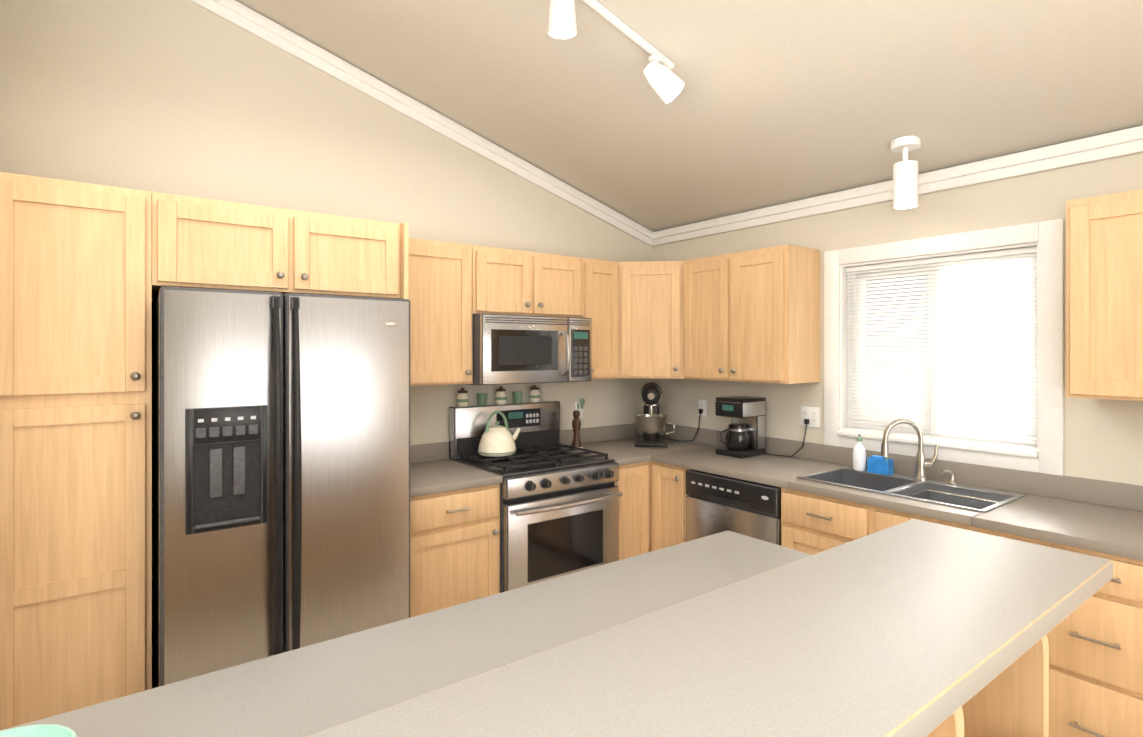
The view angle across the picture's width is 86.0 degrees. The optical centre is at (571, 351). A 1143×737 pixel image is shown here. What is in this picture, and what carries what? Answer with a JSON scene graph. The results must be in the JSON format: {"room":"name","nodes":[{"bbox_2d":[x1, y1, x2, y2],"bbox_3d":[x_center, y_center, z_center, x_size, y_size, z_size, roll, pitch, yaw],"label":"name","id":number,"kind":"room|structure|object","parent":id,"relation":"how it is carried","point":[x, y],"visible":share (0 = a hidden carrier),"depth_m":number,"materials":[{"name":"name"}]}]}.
{"room":"kitchen","nodes":[
{"label":"kitchen","id":0,"kind":"room"},
{"bbox_2d":[0,0,651,459],"bbox_3d":[-1.722,-0.627,2.974,6.060,4.350,0.180,0,0,-37],"label":"wall","id":1,"kind":"structure","parent":0,"point":[180,98],"depth_m":2.98,"materials":[{"name":"paint"}]},
{"bbox_2d":[152,192,315,296],"bbox_3d":[-1.493,-0.412,2.632,0.537,0.340,0.636,0,0,-37],"label":"upper cabinet","id":2,"kind":"object","parent":1,"relation":"attached to","point":[197,242],"depth_m":2.37,"materials":[{"name":"brown wood"}]},
{"bbox_2d":[316,213,399,298],"bbox_3d":[-1.176,-0.412,2.872,0.539,0.340,0.636,0,0,-37],"label":"upper cabinet","id":3,"kind":"object","parent":1,"relation":"attached to","point":[358,257],"depth_m":2.67,"materials":[{"name":"brown wood"}]},
{"bbox_2d":[189,0,652,245],"bbox_3d":[-1.633,-1.623,2.900,5.644,1.672,0.045,0,0,-37],"label":"crown molding","id":4,"kind":"structure","parent":1,"relation":"attached to","point":[232,11],"depth_m":3.42,"materials":[{"name":"white wood"}]},
{"bbox_2d":[409,238,472,385],"bbox_3d":[-0.832,-0.202,3.323,0.505,0.760,0.331,0,0,-37],"label":"upper cabinet","id":5,"kind":"object","parent":1,"relation":"attached to","point":[440,272],"depth_m":3.23,"materials":[{"name":"brown wood"}]},
{"bbox_2d":[472,245,547,315],"bbox_3d":[-0.450,-0.395,3.612,0.450,0.375,0.331,0,0,-37],"label":"upper cabinet","id":6,"kind":"object","parent":1,"relation":"attached to","point":[504,281],"depth_m":3.49,"materials":[{"name":"brown wood"}]},
{"bbox_2d":[468,313,590,385],"bbox_3d":[-0.284,-0.009,3.651,0.756,0.390,0.470,0,0,-37],"label":"microwave","id":7,"kind":"object","parent":6,"relation":"attached to","point":[518,349],"visible":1,"depth_m":3.46,"materials":[{"name":"silver metal"}]},
{"bbox_2d":[548,254,583,317],"bbox_3d":[-0.204,-0.395,3.799,0.450,0.375,0.331,0,0,-37],"label":"upper cabinet","id":8,"kind":"object","parent":1,"relation":"attached to","point":[565,273],"depth_m":3.73,"materials":[{"name":"brown wood"}]},
{"bbox_2d":[574,398,584,417],"bbox_3d":[0.064,0.391,4.177,0.072,0.140,0.055,0,0,-37],"label":"electrical outlet","id":9,"kind":"object","parent":1,"relation":"attached to","point":[579,406],"visible":0.81,"depth_m":4.17,"materials":[{"name":"white plastic"}]},
{"bbox_2d":[584,258,618,378],"bbox_3d":[0.098,-0.202,4.027,0.302,0.760,0.331,0,0,-37],"label":"upper cabinet","id":10,"kind":"object","parent":1,"relation":"attached to","point":[601,277],"depth_m":3.91,"materials":[{"name":"brown wood"}]},
{"bbox_2d":[619,261,683,378],"bbox_3d":[0.547,-0.203,4.190,0.607,0.760,0.612,0,0,-37],"label":"upper cabinet","id":11,"kind":"object","parent":1,"relation":"attached to","point":[651,319],"visible":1,"depth_m":3.96,"materials":[{"name":"brown wood"}]},
{"bbox_2d":[236,0,1142,231],"bbox_3d":[-0.251,-1.803,1.026,6.496,2.014,5.300,0,0,-37],"label":"ceiling","id":12,"kind":"structure","parent":0,"point":[774,102],"depth_m":2.74,"materials":[{"name":"paint"}]},
{"bbox_2d":[548,0,684,103],"bbox_3d":[-0.273,-1.409,2.136,1.812,0.695,0.200,0,0,-37],"label":"track light","id":13,"kind":"object","parent":12,"relation":"attached to","point":[666,83],"visible":1,"depth_m":2.52,"materials":[{"name":"white plastic"}]},
{"bbox_2d":[891,136,920,208],"bbox_3d":[1.561,-0.831,2.861,0.124,0.310,0.124,0,0,-37],"label":"light","id":14,"kind":"object","parent":12,"relation":"attached to","point":[905,183],"visible":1,"depth_m":2.82,"materials":[{"name":"white plastic"}]},
{"bbox_2d":[652,152,1142,485],"bbox_3d":[2.149,0.248,2.730,0.180,2.600,4.880,0,0,-37],"label":"wall","id":15,"kind":"structure","parent":0,"point":[1103,439],"depth_m":3.01,"materials":[{"name":"paint"}]},
{"bbox_2d":[698,399,706,416],"bbox_3d":[0.901,0.392,4.223,0.007,0.116,0.072,0,0,-37],"label":"electrical outlet","id":16,"kind":"object","parent":15,"relation":"attached to","point":[702,404],"visible":0.92,"depth_m":4.21,"materials":[{"name":"white plastic"}]},
{"bbox_2d":[684,244,819,383],"bbox_3d":[1.069,-0.202,3.729,0.331,0.760,0.760,0,0,-37],"label":"upper cabinet","id":17,"kind":"object","parent":15,"relation":"attached to","point":[751,315],"depth_m":3.51,"materials":[{"name":"brown wood"}]},
{"bbox_2d":[801,406,819,427],"bbox_3d":[1.392,0.383,3.574,0.007,0.116,0.118,0,0,-37],"label":"electrical outlet","id":18,"kind":"object","parent":15,"relation":"attached to","point":[812,414],"visible":0.83,"depth_m":3.56,"materials":[{"name":"white plastic"}]},
{"bbox_2d":[653,125,1142,245],"bbox_3d":[2.008,-0.838,2.729,0.044,0.102,4.590,0,0,-37],"label":"crown molding","id":19,"kind":"structure","parent":15,"relation":"attached to","point":[1124,142],"depth_m":2.96,"materials":[{"name":"white wood"}]},
{"bbox_2d":[824,219,1063,475],"bbox_3d":[1.837,-0.017,3.105,0.205,1.100,1.095,0,0,-37],"label":"window","id":20,"kind":"structure","parent":15,"relation":"in","point":[1047,237],"depth_m":2.90,"materials":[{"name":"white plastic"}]},
{"bbox_2d":[845,246,1036,447],"bbox_3d":[1.817,-0.012,3.090,0.035,0.912,0.897,0,0,-37],"label":"window blinds","id":21,"kind":"object","parent":20,"relation":"attached to","point":[976,420],"visible":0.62,"depth_m":3.03,"materials":[{"name":"white plastic"}]},
{"bbox_2d":[1066,189,1142,400],"bbox_3d":[2.329,-0.201,2.063,0.331,0.760,0.991,0,0,-37],"label":"upper cabinet","id":22,"kind":"object","parent":15,"relation":"attached to","point":[1104,233],"depth_m":2.27,"materials":[{"name":"brown wood"}]},
{"bbox_3d":[-0.250,1.609,1.029,6.300,0.120,5.300,0,0,-37],"label":"floor","id":23,"kind":"structure","parent":0,"visible":0},
{"bbox_2d":[0,172,151,729],"bbox_3d":[-1.889,0.484,2.313,0.475,2.130,0.667,0,0,-37],"label":"pantry cabinet","id":24,"kind":"object","parent":23,"relation":"on","point":[75,445],"visible":1,"depth_m":2.09,"materials":[{"name":"brown wood"}]},
{"bbox_2d":[152,286,409,688],"bbox_3d":[-1.265,0.661,2.664,0.910,1.775,0.806,0,0,-37],"label":"fridge","id":25,"kind":"object","parent":23,"relation":"on","point":[280,472],"visible":0.77,"depth_m":2.33,"materials":[{"name":"silver metal"}]},
{"bbox_2d":[410,484,499,617],"bbox_3d":[-0.744,1.110,3.206,0.505,0.876,0.626,0,0,-37],"label":"base cabinet","id":26,"kind":"object","parent":23,"relation":"on","point":[454,547],"depth_m":2.95,"materials":[{"name":"brown wood"}]},
{"bbox_2d":[410,423,716,496],"bbox_3d":[-0.074,0.601,3.708,2.180,0.139,0.632,0,0,-37],"label":"countertop","id":27,"kind":"structure","parent":26,"relation":"on","point":[434,469],"depth_m":3.66,"materials":[{"name":"beige laminate"}]},
{"bbox_2d":[570,410,582,448],"bbox_3d":[0.032,0.506,3.963,0.084,0.250,0.084,0,0,-37],"label":"pepper mill","id":28,"kind":"object","parent":27,"relation":"on","point":[576,427],"visible":0.81,"depth_m":3.94,"materials":[{"name":"brown wood"}]},
{"bbox_2d":[634,382,702,447],"bbox_3d":[0.586,0.426,4.221,0.498,0.410,0.402,0,0,-37],"label":"stand mixer","id":29,"kind":"object","parent":27,"relation":"on","point":[651,422],"visible":1,"depth_m":4.06,"materials":[{"name":"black metal"}]},
{"bbox_2d":[449,400,622,592],"bbox_3d":[-0.203,0.937,3.545,0.758,1.221,0.732,0,0,-37],"label":"range","id":30,"kind":"object","parent":23,"relation":"on","point":[559,510],"visible":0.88,"depth_m":3.37,"materials":[{"name":"silver metal"}]},
{"bbox_2d":[457,388,468,406],"bbox_3d":[-0.642,0.270,3.619,0.073,0.110,0.073,0,0,-37],"label":"canister","id":31,"kind":"object","parent":30,"relation":"on","point":[462,398],"visible":0.98,"depth_m":3.59,"materials":[{"name":"beige ceramic"}]},
{"bbox_2d":[477,393,487,404],"bbox_3d":[-0.539,0.290,3.698,0.068,0.070,0.068,0,0,-37],"label":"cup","id":32,"kind":"object","parent":30,"relation":"on","point":[481,398],"visible":1,"depth_m":3.67,"materials":[{"name":"green ceramic"}]},
{"bbox_2d":[478,410,520,456],"bbox_3d":[-0.414,0.471,3.581,0.272,0.252,0.224,0,0,-37],"label":"kettle","id":33,"kind":"object","parent":30,"relation":"on","point":[497,440],"visible":1,"depth_m":3.50,"materials":[{"name":"beige ceramic"}]},
{"bbox_2d":[495,386,506,403],"bbox_3d":[-0.435,0.270,3.776,0.073,0.110,0.073,0,0,-37],"label":"canister","id":34,"kind":"object","parent":30,"relation":"on","point":[500,396],"visible":1,"depth_m":3.75,"materials":[{"name":"beige ceramic"}]},
{"bbox_2d":[512,391,522,402],"bbox_3d":[-0.339,0.290,3.848,0.068,0.070,0.068,0,0,-37],"label":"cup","id":35,"kind":"object","parent":30,"relation":"on","point":[517,396],"visible":1,"depth_m":3.82,"materials":[{"name":"green ceramic"}]},
{"bbox_2d":[529,385,539,401],"bbox_3d":[-0.236,0.270,3.927,0.073,0.110,0.073,0,0,-37],"label":"canister","id":36,"kind":"object","parent":30,"relation":"on","point":[534,394],"visible":1,"depth_m":3.90,"materials":[{"name":"beige ceramic"}]},
{"bbox_2d":[0,519,1112,736],"bbox_3d":[-0.452,1.014,0.766,3.460,1.072,1.028,0,0,-37],"label":"kitchen island","id":37,"kind":"object","parent":23,"relation":"on","point":[915,628],"visible":1,"depth_m":1.10,"materials":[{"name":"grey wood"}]},
{"bbox_2d":[0,724,75,736],"bbox_3d":[-0.785,0.596,0.824,0.186,0.075,0.186,0,0,-37],"label":"bowl","id":38,"kind":"object","parent":37,"relation":"on","point":[46,730],"visible":1,"depth_m":0.91,"materials":[{"name":"teal ceramic"}]},
{"bbox_2d":[614,461,650,559],"bbox_3d":[0.174,1.110,3.900,0.269,0.876,0.626,0,0,-37],"label":"base cabinet","id":39,"kind":"object","parent":23,"relation":"on","point":[634,482],"depth_m":3.67,"materials":[{"name":"brown wood"}]},
{"bbox_2d":[651,461,688,550],"bbox_3d":[0.813,1.110,3.824,0.626,0.876,0.300,0,0,-37],"label":"base cabinet","id":40,"kind":"object","parent":23,"relation":"on","point":[668,482],"depth_m":3.64,"materials":[{"name":"brown wood"}]},
{"bbox_2d":[686,469,780,545],"bbox_3d":[1.081,1.112,3.454,0.628,0.872,0.606,0,0,-37],"label":"dishwasher","id":41,"kind":"object","parent":23,"relation":"on","point":[715,503],"visible":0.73,"depth_m":3.25,"materials":[{"name":"silver metal"}]},
{"bbox_2d":[979,528,1142,736],"bbox_3d":[2.028,1.111,2.219,0.626,0.876,0.706,0,0,-37],"label":"base cabinet","id":42,"kind":"object","parent":23,"relation":"on","point":[1095,642],"depth_m":2.04,"materials":[{"name":"brown wood"}]},
{"bbox_2d":[651,430,1142,560],"bbox_3d":[1.840,0.602,2.462,0.632,0.139,3.664,0,0,-37],"label":"countertop","id":43,"kind":"structure","parent":42,"relation":"on","point":[1102,516],"depth_m":2.62,"materials":[{"name":"beige laminate"}]},
{"bbox_2d":[715,396,808,457],"bbox_3d":[1.125,0.458,3.658,0.318,0.347,0.455,0,0,-37],"label":"coffee maker","id":44,"kind":"object","parent":43,"relation":"on","point":[745,434],"visible":1,"depth_m":3.69,"materials":[{"name":"black plastic"}]},
{"bbox_2d":[880,418,938,480],"bbox_3d":[1.639,0.477,2.974,0.185,0.297,0.199,0,0,-37],"label":"faucet","id":45,"kind":"object","parent":43,"relation":"on","point":[922,464],"visible":1,"depth_m":2.98,"materials":[{"name":"silver metal"}]},
{"bbox_2d":[797,467,1025,512],"bbox_3d":[1.554,0.725,2.863,0.460,0.196,0.820,0,0,-37],"label":"sink","id":46,"kind":"object","parent":43,"relation":"in","point":[962,497],"visible":0.42,"depth_m":2.88,"materials":[{"name":"silver metal"}]},
{"bbox_2d":[853,434,865,470],"bbox_3d":[1.519,0.531,3.232,0.065,0.190,0.066,0,0,-37],"label":"soap bottle","id":47,"kind":"object","parent":46,"relation":"on","point":[859,457],"visible":1,"depth_m":3.21,"materials":[{"name":"white plastic"}]},
{"bbox_2d":[867,429,893,474],"bbox_3d":[1.588,0.513,3.149,0.060,0.225,0.105,0,0,-37],"label":"sponge caddy","id":48,"kind":"object","parent":46,"relation":"on","point":[877,464],"visible":0.79,"depth_m":3.12,"materials":[{"name":"blue plastic"}]},
{"bbox_2d":[939,470,957,484],"bbox_3d":[1.771,0.591,2.873,0.080,0.070,0.057,0,0,-37],"label":"soap dispenser","id":49,"kind":"object","parent":46,"relation":"on","point":[951,481],"visible":1,"depth_m":2.87,"materials":[{"name":"silver metal"}]},
{"label":"outside","id":50,"kind":"structure","parent":0,"visible":0},
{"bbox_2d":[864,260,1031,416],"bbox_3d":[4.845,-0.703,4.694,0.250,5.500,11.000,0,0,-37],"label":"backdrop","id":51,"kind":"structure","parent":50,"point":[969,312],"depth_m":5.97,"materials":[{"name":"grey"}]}
]}

